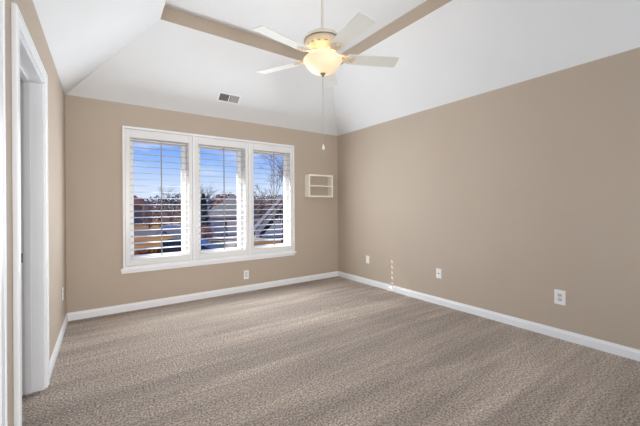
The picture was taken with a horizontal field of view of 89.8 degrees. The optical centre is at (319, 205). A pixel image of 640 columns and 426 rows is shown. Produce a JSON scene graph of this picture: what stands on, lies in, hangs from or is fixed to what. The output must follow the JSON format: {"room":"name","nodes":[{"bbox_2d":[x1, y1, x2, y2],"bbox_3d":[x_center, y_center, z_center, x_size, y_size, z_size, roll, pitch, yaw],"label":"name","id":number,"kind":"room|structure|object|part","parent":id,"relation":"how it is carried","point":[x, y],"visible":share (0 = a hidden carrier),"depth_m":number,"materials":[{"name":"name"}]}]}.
{"room":"empty bedroom","nodes":[
{"label":"empty bedroom","id":0,"kind":"room"},
{"bbox_2d":[5,0,65,425],"bbox_3d":[-0.794,0.045,0.460,0.130,2.580,7.070,0,0,-34],"label":"wall","id":1,"kind":"structure","parent":0,"point":[56,95],"depth_m":2.42,"materials":[{"name":"beige paint"}]},
{"bbox_2d":[0,0,7,425],"bbox_3d":[-1.012,0.155,0.794,0.160,2.123,1.012,0,0,-34],"label":"door","id":2,"kind":"structure","parent":1,"relation":"in","point":[3,245],"depth_m":1.23,"materials":[{"name":"white paint"}]},
{"bbox_2d":[11,2,49,425],"bbox_3d":[-1.675,0.159,1.780,0.160,2.123,0.938,0,0,-34],"label":"door frame","id":3,"kind":"structure","parent":1,"relation":"in","point":[30,213],"depth_m":2.08,"materials":[{"name":"white paint"}]},
{"bbox_2d":[49,314,67,376],"bbox_3d":[-0.746,1.172,0.529,0.014,0.085,6.933,0,0,-34],"label":"baseboard","id":4,"kind":"structure","parent":1,"relation":"attached to","point":[62,331],"depth_m":2.69,"materials":[{"name":"white paint"}]},
{"bbox_2d":[65,95,337,312],"bbox_3d":[-1.266,-0.077,4.525,4.126,2.830,0.170,0,0,-35],"label":"wall","id":5,"kind":"structure","parent":0,"point":[93,127],"depth_m":3.79,"materials":[{"name":"beige paint"}]},
{"bbox_2d":[66,271,337,320],"bbox_3d":[-1.186,1.175,4.463,3.679,0.085,0.014,0,0,-35],"label":"baseboard","id":6,"kind":"structure","parent":5,"relation":"attached to","point":[90,313],"depth_m":4.09,"materials":[{"name":"white paint"}]},
{"bbox_2d":[120,125,295,273],"bbox_3d":[-1.388,-0.074,4.408,2.320,1.705,0.240,0,0,-35],"label":"window","id":7,"kind":"structure","parent":5,"relation":"in","point":[286,174],"depth_m":4.21,"materials":[{"name":"white paint"}]},
{"bbox_3d":[-2.035,-0.082,4.040,0.640,1.440,0.050,0,0,-35],"label":"sash","id":8,"kind":"part","parent":7,"relation":"part of","materials":[{"name":"white plastic"}]},
{"bbox_2d":[125,128,192,265],"bbox_3d":[-1.942,-0.098,3.912,0.741,1.592,0.101,0,0,-35],"label":"shutter panel","id":9,"kind":"object","parent":7,"relation":"attached to","point":[129,133],"visible":1,"depth_m":3.87,"materials":[{"name":"white paint"}]},
{"bbox_3d":[-1.949,-0.847,3.919,0.646,0.094,0.018,0,0,-35],"label":"rail","id":10,"kind":"part","parent":9,"relation":"part of","materials":[{"name":"white paint"}]},
{"bbox_3d":[-1.939,0.661,3.919,0.646,0.074,0.018,0,0,-35],"label":"rail","id":11,"kind":"part","parent":9,"relation":"part of","materials":[{"name":"white paint"}]},
{"bbox_3d":[-1.914,-0.090,3.876,0.012,1.369,0.011,0,0,-35],"label":"tilt rod","id":12,"kind":"part","parent":9,"relation":"part of","materials":[{"name":"paint"}]},
{"bbox_3d":[-1.332,0.748,4.336,2.320,0.062,0.064,0,0,-35],"label":"sill","id":13,"kind":"part","parent":7,"relation":"part of","materials":[{"name":"white paint"}]},
{"bbox_3d":[-1.406,-0.086,4.481,0.617,1.440,0.050,0,0,-35],"label":"sash","id":14,"kind":"part","parent":7,"relation":"part of","materials":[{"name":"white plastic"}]},
{"bbox_2d":[195,136,248,259],"bbox_3d":[-1.315,-0.102,4.351,0.730,1.592,0.101,0,0,-35],"label":"shutter panel","id":15,"kind":"object","parent":7,"relation":"attached to","point":[198,140],"visible":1,"depth_m":4.31,"materials":[{"name":"white paint"}]},
{"bbox_3d":[-1.323,-0.851,4.358,0.636,0.094,0.018,0,0,-35],"label":"rail","id":16,"kind":"part","parent":15,"relation":"part of","materials":[{"name":"white paint"}]},
{"bbox_3d":[-1.314,0.657,4.358,0.636,0.074,0.018,0,0,-35],"label":"rail","id":17,"kind":"part","parent":15,"relation":"part of","materials":[{"name":"white paint"}]},
{"bbox_3d":[-1.288,-0.094,4.315,0.012,1.369,0.011,0,0,-35],"label":"tilt rod","id":18,"kind":"part","parent":15,"relation":"part of","materials":[{"name":"paint"}]},
{"bbox_3d":[-0.783,-0.090,4.918,0.623,1.440,0.050,0,0,-35],"label":"sash","id":19,"kind":"part","parent":7,"relation":"part of","materials":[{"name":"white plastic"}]},
{"bbox_2d":[250,143,292,253],"bbox_3d":[-0.708,-0.105,4.777,0.697,1.592,0.101,0,0,-35],"label":"shutter panel","id":20,"kind":"object","parent":7,"relation":"attached to","point":[253,146],"visible":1,"depth_m":4.74,"materials":[{"name":"white paint"}]},
{"bbox_3d":[-0.714,-0.855,4.785,0.604,0.094,0.018,0,0,-35],"label":"rail","id":21,"kind":"part","parent":20,"relation":"part of","materials":[{"name":"white paint"}]},
{"bbox_3d":[-0.705,0.653,4.785,0.604,0.074,0.018,0,0,-35],"label":"rail","id":22,"kind":"part","parent":20,"relation":"part of","materials":[{"name":"white paint"}]},
{"bbox_3d":[-0.679,-0.098,4.742,0.012,1.369,0.011,0,0,-35],"label":"tilt rod","id":23,"kind":"part","parent":20,"relation":"part of","materials":[{"name":"paint"}]},
{"bbox_2d":[244,270,248,278],"bbox_3d":[-1.048,0.981,4.563,0.072,0.122,0.009,0,0,-35],"label":"wall outlet","id":24,"kind":"object","parent":5,"relation":"attached to","point":[246,272],"visible":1,"depth_m":4.56,"materials":[{"name":"white plastic"}]},
{"bbox_2d":[305,174,332,196],"bbox_3d":[-0.012,-0.319,5.231,0.478,0.362,0.115,0,0,-35],"label":"wall shelf","id":25,"kind":"object","parent":5,"relation":"attached to","point":[307,176],"visible":1,"depth_m":5.16,"materials":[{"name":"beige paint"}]},
{"bbox_3d":[-0.197,-0.318,5.101,0.026,0.362,0.115,0,0,-35],"label":"panel","id":26,"kind":"part","parent":25,"relation":"part of","materials":[{"name":"beige paint"}]},
{"bbox_3d":[-0.013,-0.487,5.231,0.426,0.026,0.115,0,0,-35],"label":"panel","id":27,"kind":"part","parent":25,"relation":"part of","materials":[{"name":"beige paint"}]},
{"bbox_3d":[0.173,-0.320,5.361,0.026,0.362,0.115,0,0,-35],"label":"panel","id":28,"kind":"part","parent":25,"relation":"part of","materials":[{"name":"beige paint"}]},
{"bbox_2d":[22,276,639,425],"bbox_3d":[0.318,1.268,1.235,5.326,0.120,7.066,0,0,-35],"label":"floor","id":29,"kind":"structure","parent":0,"point":[332,351],"depth_m":2.40,"materials":[{"name":"beige carpet"}]},
{"bbox_2d":[33,0,639,135],"bbox_3d":[0.732,-1.647,1.587,3.813,0.885,6.946,0,0,-35],"label":"ceiling","id":30,"kind":"structure","parent":0,"point":[120,51],"depth_m":3.38,"materials":[{"name":"white paint"}]},
{"bbox_2d":[216,91,241,104],"bbox_3d":[-1.184,-1.399,4.182,0.300,0.097,0.112,0,0,-35],"label":"ceiling vent","id":31,"kind":"object","parent":30,"relation":"in","point":[224,97],"visible":1,"depth_m":4.18,"materials":[{"name":"white metal"}]},
{"bbox_2d":[161,0,451,64],"bbox_3d":[0.452,-1.955,2.095,2.269,0.145,4.232,0,0,-35],"label":"trim","id":32,"kind":"structure","parent":30,"relation":"attached to","point":[171,15],"depth_m":3.56,"materials":[{"name":"beige paint"}]},
{"bbox_2d":[253,0,398,149],"bbox_3d":[0.021,-1.254,2.736,1.296,1.543,1.289,0,0,-35],"label":"ceiling fan","id":33,"kind":"object","parent":30,"relation":"hanging from","point":[322,43],"visible":1,"depth_m":2.65,"materials":[{"name":"white wood"}]},
{"bbox_3d":[-0.367,-1.276,2.969,0.467,0.007,0.138,0,12,27],"label":"blade","id":34,"kind":"part","parent":33,"relation":"part of","materials":[{"name":"white wood"}]},
{"bbox_3d":[-0.286,-1.276,2.460,0.467,0.007,0.138,0,12,-45],"label":"blade","id":35,"kind":"part","parent":33,"relation":"part of","materials":[{"name":"white wood"}]},
{"bbox_3d":[0.024,-1.204,2.771,0.336,0.130,0.336,0,0,-35],"label":"lamp shade","id":36,"kind":"part","parent":33,"relation":"part of","materials":[{"name":"beige glass"}]},
{"bbox_3d":[0.092,-1.279,3.204,0.138,0.007,0.467,-13,-2,9],"label":"blade","id":37,"kind":"part","parent":33,"relation":"part of","materials":[{"name":"white wood"}]},
{"bbox_3d":[0.223,-1.279,2.380,0.138,0.007,0.467,13,-6,-26],"label":"blade","id":38,"kind":"part","parent":33,"relation":"part of","materials":[{"name":"white wood"}]},
{"bbox_3d":[0.456,-1.281,2.840,0.467,0.007,0.138,0,-12,-9],"label":"blade","id":39,"kind":"part","parent":33,"relation":"part of","materials":[{"name":"white wood"}]},
{"bbox_2d":[337,47,639,349],"bbox_3d":[2.414,0.024,2.698,0.200,2.580,7.046,0,0,-35],"label":"wall","id":40,"kind":"structure","parent":0,"point":[519,193],"depth_m":3.18,"materials":[{"name":"beige paint"}]},
{"bbox_2d":[436,268,441,278],"bbox_3d":[1.442,0.824,3.903,0.016,0.118,0.072,0,0,-35],"label":"wall outlet","id":41,"kind":"object","parent":40,"relation":"attached to","point":[438,271],"visible":1,"depth_m":3.91,"materials":[{"name":"white plastic"}]},
{"bbox_2d":[338,271,639,361],"bbox_3d":[2.309,1.153,2.672,0.014,0.085,6.932,0,0,-35],"label":"baseboard","id":42,"kind":"structure","parent":40,"relation":"attached to","point":[620,350],"depth_m":3.18,"materials":[{"name":"white paint"}]},
{"bbox_2d":[554,289,565,305],"bbox_3d":[2.158,0.824,2.888,0.009,0.130,0.086,0,0,-35],"label":"wall outlet","id":43,"kind":"object","parent":40,"relation":"attached to","point":[559,295],"visible":1,"depth_m":2.88,"materials":[{"name":"white plastic"}]},
{"label":"outside","id":44,"kind":"structure","parent":0,"visible":0},
{"bbox_2d":[134,211,280,254],"bbox_3d":[-63.579,4.766,160.318,400.000,0.500,324.454,0,0,-35],"label":"lawn","id":45,"kind":"structure","parent":44,"point":[138,226],"depth_m":41.58,"materials":[{"name":"brown plant"}]},
{"bbox_2d":[134,196,151,224],"bbox_3d":[-46.417,0.857,78.000,9.500,7.300,9.000,0,0,-17],"label":"house","id":46,"kind":"structure","parent":45,"relation":"on","point":[136,201],"depth_m":75.17,"materials":[{"name":"brown brick"}]},
{"bbox_2d":[134,247,157,254],"bbox_3d":[-15.368,3.948,28.250,6.303,0.657,3.000,0,0,-35],"label":"pile","id":47,"kind":"object","parent":45,"relation":"on","point":[147,251],"visible":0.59,"depth_m":28.02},
{"bbox_2d":[141,202,156,228],"bbox_3d":[-31.993,1.845,60.020,2.736,5.138,2.764,0,0,-35],"label":"shrubby tree","id":48,"kind":"object","parent":45,"relation":"on","point":[150,210],"visible":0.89,"depth_m":59.77,"materials":[{"name":"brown plant"}]},
{"bbox_2d":[147,195,165,212],"bbox_3d":[-78.082,-0.272,151.941,9.691,9.961,9.656,0,0,-35],"label":"tree","id":49,"kind":"object","parent":45,"relation":"on","point":[155,202],"visible":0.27,"depth_m":150.71,"materials":[{"name":"grey plant"}]},
{"bbox_2d":[153,200,166,226],"bbox_3d":[-31.388,1.644,62.992,2.851,5.534,2.760,0,0,-35],"label":"shrubby tree","id":50,"kind":"object","parent":45,"relation":"on","point":[158,216],"visible":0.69,"depth_m":62.79,"materials":[{"name":"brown plant"}]},
{"bbox_2d":[157,196,179,213],"bbox_3d":[-65.433,0.139,137.801,9.400,8.979,9.321,0,0,-35],"label":"tree","id":51,"kind":"object","parent":45,"relation":"on","point":[174,200],"visible":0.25,"depth_m":137.17,"materials":[{"name":"grey plant"}]},
{"bbox_2d":[157,185,180,224],"bbox_3d":[-23.933,0.277,52.438,5.338,8.181,7.688,0,0,-29],"label":"bare tree","id":52,"kind":"object","parent":45,"relation":"on","point":[171,185],"visible":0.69,"depth_m":52.01,"materials":[{"name":"plant"}]},
{"bbox_2d":[163,201,178,224],"bbox_3d":[-26.912,1.740,58.014,2.655,5.284,2.646,0,0,-9],"label":"shrubby tree","id":53,"kind":"object","parent":45,"relation":"on","point":[168,202],"visible":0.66,"depth_m":57.76,"materials":[{"name":"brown plant"}]},
{"bbox_2d":[175,201,180,224],"bbox_3d":[-26.248,1.500,60.969,2.682,5.754,2.694,0,0,-35],"label":"shrubby tree","id":54,"kind":"object","parent":45,"relation":"on","point":[179,207],"visible":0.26,"depth_m":60.55,"materials":[{"name":"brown plant"}]},
{"bbox_2d":[157,237,225,252],"bbox_3d":[-9.867,3.333,25.001,4.750,1.680,1.880,0,0,-7],"label":"car","id":55,"kind":"object","parent":45,"relation":"on","point":[172,243],"visible":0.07,"depth_m":24.09,"materials":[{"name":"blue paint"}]},
{"bbox_2d":[201,194,212,236],"bbox_3d":[-14.510,1.449,39.941,2.133,6.039,2.154,0,0,15],"label":"evergreen tree","id":56,"kind":"object","parent":45,"relation":"on","point":[204,217],"visible":0.56,"depth_m":39.83,"materials":[{"name":"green plant"}]},
{"bbox_2d":[201,225,212,239],"bbox_3d":[-13.405,3.239,37.459,1.922,2.114,1.951,0,0,30],"label":"bush","id":57,"kind":"object","parent":45,"relation":"on","point":[203,230],"visible":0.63,"depth_m":37.32,"materials":[{"name":"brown plant"}]},
{"bbox_2d":[200,183,217,202],"bbox_3d":[-26.548,-0.617,75.069,5.453,10.010,7.167,0,0,-35],"label":"bare tree","id":58,"kind":"object","parent":45,"relation":"on","point":[202,189],"visible":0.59,"depth_m":74.81,"materials":[{"name":"grey plant"}]},
{"bbox_2d":[207,196,225,209],"bbox_3d":[-43.899,-0.109,138.125,9.524,9.199,9.338,0,0,-35],"label":"tree","id":59,"kind":"object","parent":45,"relation":"on","point":[211,206],"visible":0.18,"depth_m":136.32,"materials":[{"name":"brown plant"}]},
{"bbox_2d":[210,241,225,245],"bbox_3d":[-10.550,3.932,32.975,1.674,0.692,1.801,0,0,-35],"label":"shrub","id":60,"kind":"object","parent":45,"relation":"on","point":[212,241],"visible":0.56,"depth_m":32.95,"materials":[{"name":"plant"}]},
{"bbox_2d":[212,192,230,207],"bbox_3d":[-16.968,0.805,57.984,5.078,7.026,4.777,0,0,-35],"label":"tree","id":61,"kind":"object","parent":45,"relation":"on","point":[218,201],"visible":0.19,"depth_m":57.34,"materials":[{"name":"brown plant"}]},
{"bbox_2d":[206,194,260,235],"bbox_3d":[-13.004,1.293,48.000,6.900,6.000,7.400,0,0,0],"label":"house","id":62,"kind":"structure","parent":45,"relation":"on","point":[232,199],"depth_m":44.80,"materials":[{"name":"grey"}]},
{"bbox_3d":[-14.492,3.153,44.780,2.500,2.100,0.080,0,0,0],"label":"garage door","id":63,"kind":"part","parent":62,"relation":"part of","materials":[{"name":"white"}]},
{"bbox_3d":[-11.642,3.135,44.780,2.500,2.100,0.080,0,0,0],"label":"garage door","id":64,"kind":"part","parent":62,"relation":"part of","materials":[{"name":"white"}]},
{"bbox_2d":[254,197,257,212],"bbox_3d":[-14.194,1.034,65.989,3.121,6.533,3.133,0,0,-35],"label":"tree","id":65,"kind":"object","parent":45,"relation":"on","point":[255,201],"visible":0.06,"depth_m":65.81,"materials":[{"name":"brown plant"}]},
{"bbox_2d":[256,196,266,221],"bbox_3d":[-12.866,1.024,69.973,3.085,6.536,2.978,0,0,-10],"label":"tree","id":66,"kind":"object","parent":45,"relation":"on","point":[258,199],"visible":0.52,"depth_m":69.41,"materials":[{"name":"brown plant"}]},
{"bbox_2d":[254,185,268,210],"bbox_3d":[-15.378,-0.609,79.784,5.082,9.849,9.257,0,0,-20],"label":"bare tree","id":67,"kind":"object","parent":45,"relation":"on","point":[257,187],"visible":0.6,"depth_m":78.03,"materials":[{"name":"grey plant"}]},
{"bbox_2d":[254,195,283,237],"bbox_3d":[-3.827,0.849,44.860,9.867,6.782,7.880,0,0,0],"label":"gabled house","id":68,"kind":"structure","parent":45,"relation":"on","point":[260,222],"depth_m":41.50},
{"bbox_3d":[-5.641,1.311,41.465,4.334,5.882,0.050,0,0,0],"label":"soffit panel","id":69,"kind":"part","parent":68,"relation":"part of","materials":[{"name":"white glass"}]},
{"bbox_2d":[263,195,276,213],"bbox_3d":[-10.080,0.981,66.049,3.087,6.586,3.080,0,0,-35],"label":"tree","id":70,"kind":"object","parent":45,"relation":"on","point":[270,197],"visible":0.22,"depth_m":65.68,"materials":[{"name":"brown plant"}]},
{"bbox_2d":[257,155,283,242],"bbox_3d":[-3.316,-1.149,34.289,4.887,10.769,8.465,0,0,30],"label":"bare tree","id":71,"kind":"object","parent":45,"relation":"on","point":[281,216],"visible":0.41,"depth_m":32.93,"materials":[{"name":"grey plant"}]},
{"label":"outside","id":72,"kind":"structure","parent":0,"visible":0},
{"bbox_2d":[207,238,236,247],"bbox_3d":[-11.106,4.161,35.563,3.854,0.040,11.947,0,0,-10],"label":"driveway","id":73,"kind":"structure","parent":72,"point":[227,245],"depth_m":38.16,"materials":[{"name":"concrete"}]},
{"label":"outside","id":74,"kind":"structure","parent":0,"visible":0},
{"bbox_2d":[254,236,280,240],"bbox_3d":[-6.151,4.124,40.000,7.743,0.050,6.000,0,0,0],"label":"path","id":75,"kind":"structure","parent":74,"point":[263,238],"depth_m":40.17,"materials":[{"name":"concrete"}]},
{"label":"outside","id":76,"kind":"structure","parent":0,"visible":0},
{"bbox_2d":[134,230,254,235],"bbox_3d":[-23.763,4.247,50.720,52.308,0.030,8.498,0,0,11],"label":"street","id":77,"kind":"structure","parent":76,"point":[145,232],"depth_m":50.95,"materials":[{"name":"grey asphalt"}]},
{"bbox_2d":[157,225,180,234],"bbox_3d":[-20.470,3.491,46.000,4.750,1.500,1.880,0,0,-3],"label":"car","id":78,"kind":"object","parent":77,"relation":"on","point":[168,231],"visible":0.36,"depth_m":45.09,"materials":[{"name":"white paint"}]}
]}

